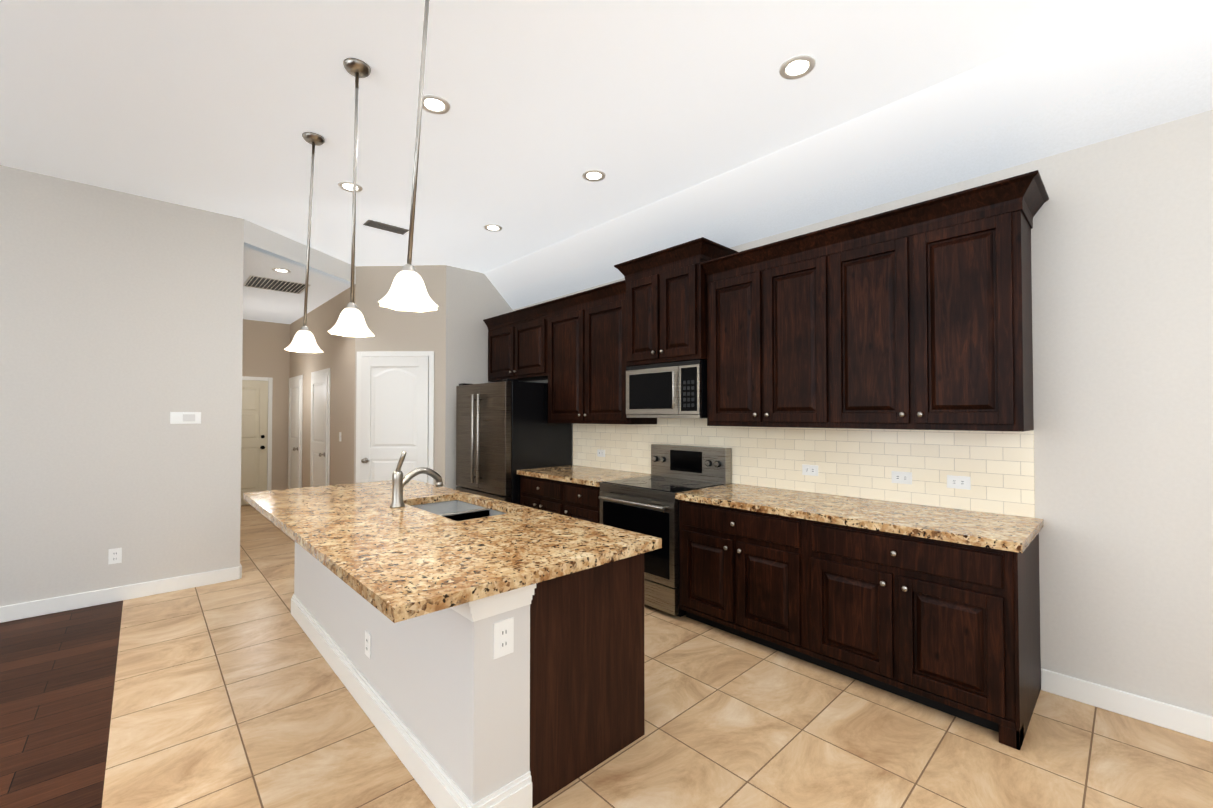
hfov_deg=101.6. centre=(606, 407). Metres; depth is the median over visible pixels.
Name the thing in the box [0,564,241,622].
baseboard
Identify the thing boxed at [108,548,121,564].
wall outlet
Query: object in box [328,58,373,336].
pendant light
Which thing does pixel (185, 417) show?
thermostat
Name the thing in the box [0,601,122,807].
floor
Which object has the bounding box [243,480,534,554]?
island countertop
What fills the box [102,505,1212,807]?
floor
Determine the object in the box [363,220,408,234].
ceiling vent
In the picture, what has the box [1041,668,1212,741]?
baseboard
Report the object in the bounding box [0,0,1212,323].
ceiling
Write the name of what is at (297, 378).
door frame
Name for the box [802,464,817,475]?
outlet
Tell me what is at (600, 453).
outlet
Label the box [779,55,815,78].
recessed light
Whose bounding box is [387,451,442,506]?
faucet
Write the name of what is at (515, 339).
upper cabinet
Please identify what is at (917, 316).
upper cabinet
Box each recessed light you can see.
[272,268,290,272]
[337,181,362,191]
[422,95,449,113]
[484,224,501,230]
[582,170,605,181]
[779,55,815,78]
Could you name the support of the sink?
in the island countertop at (308, 515)
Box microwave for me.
[626,360,706,417]
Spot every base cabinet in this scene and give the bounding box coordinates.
[520,475,600,523]
[678,500,801,659]
[802,519,1040,749]
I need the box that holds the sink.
[411,500,506,520]
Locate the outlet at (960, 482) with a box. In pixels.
[947,475,970,489]
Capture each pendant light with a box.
[285,132,324,352]
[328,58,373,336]
[378,0,437,311]
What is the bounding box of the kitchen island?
[291,499,648,807]
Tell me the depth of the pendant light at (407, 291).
1.88 m
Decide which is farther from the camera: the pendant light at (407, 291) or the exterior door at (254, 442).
the exterior door at (254, 442)
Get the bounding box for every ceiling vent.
[243,275,310,293]
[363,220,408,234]
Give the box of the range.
[598,444,731,616]
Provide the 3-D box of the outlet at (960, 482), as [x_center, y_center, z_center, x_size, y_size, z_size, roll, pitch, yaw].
[2.078,0.440,2.919,0.008,0.075,0.115,1,-1,-43]
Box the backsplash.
[573,418,1034,517]
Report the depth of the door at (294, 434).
8.09 m
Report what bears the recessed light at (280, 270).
in the ceiling
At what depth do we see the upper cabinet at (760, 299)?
3.47 m
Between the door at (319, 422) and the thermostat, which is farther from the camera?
the door at (319, 422)
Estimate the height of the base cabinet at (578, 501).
0.868 m
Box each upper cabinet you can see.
[483,304,542,381]
[543,280,656,423]
[614,237,736,366]
[701,232,812,427]
[813,174,1033,431]
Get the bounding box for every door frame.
[242,376,272,490]
[289,375,302,487]
[311,368,330,484]
[356,351,433,483]
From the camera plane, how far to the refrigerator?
5.22 m
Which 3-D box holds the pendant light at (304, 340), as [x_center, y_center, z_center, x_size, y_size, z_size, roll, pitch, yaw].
[-1.940,-1.053,3.187,0.222,1.373,0.226,1,-1,-43]
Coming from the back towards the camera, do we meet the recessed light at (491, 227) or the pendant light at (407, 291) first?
the recessed light at (491, 227)
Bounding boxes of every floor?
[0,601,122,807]
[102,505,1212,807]
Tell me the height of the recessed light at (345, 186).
0.005 m
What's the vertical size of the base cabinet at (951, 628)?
0.868 m
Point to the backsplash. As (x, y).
(997, 467)
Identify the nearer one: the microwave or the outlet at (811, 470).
the outlet at (811, 470)
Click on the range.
(647, 505)
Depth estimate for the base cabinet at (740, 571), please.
3.16 m
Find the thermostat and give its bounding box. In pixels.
[170,412,200,423]
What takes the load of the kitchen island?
on the floor at (232, 695)
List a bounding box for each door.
[241,380,267,504]
[288,379,300,488]
[310,373,327,486]
[360,356,428,482]
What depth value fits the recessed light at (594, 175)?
3.68 m
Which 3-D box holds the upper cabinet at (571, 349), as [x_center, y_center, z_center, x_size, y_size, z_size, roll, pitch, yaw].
[-0.085,-0.482,4.981,0.382,1.280,1.241,1,-1,-43]
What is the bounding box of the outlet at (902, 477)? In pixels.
[891,471,911,484]
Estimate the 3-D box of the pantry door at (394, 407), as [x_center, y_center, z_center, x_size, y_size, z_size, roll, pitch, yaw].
[-2.513,0.471,5.819,0.810,2.158,0.095,0,-1,3]
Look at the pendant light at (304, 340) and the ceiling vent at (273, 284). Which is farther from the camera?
the ceiling vent at (273, 284)
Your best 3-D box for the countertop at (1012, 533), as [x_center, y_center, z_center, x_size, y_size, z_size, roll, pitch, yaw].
[1.418,0.625,3.094,0.748,0.043,1.914,1,-1,-43]
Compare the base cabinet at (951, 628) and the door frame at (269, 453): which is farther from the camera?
the door frame at (269, 453)
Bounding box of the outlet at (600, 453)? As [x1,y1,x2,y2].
[597,449,604,456]
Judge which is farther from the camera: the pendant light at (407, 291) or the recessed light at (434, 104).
the recessed light at (434, 104)
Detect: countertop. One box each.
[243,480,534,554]
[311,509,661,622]
[517,465,650,486]
[675,483,1043,552]
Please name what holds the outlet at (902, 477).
attached to the backsplash
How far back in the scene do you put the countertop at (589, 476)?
4.73 m
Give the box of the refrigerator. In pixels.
[456,379,571,504]
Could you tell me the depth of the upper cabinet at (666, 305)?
3.98 m

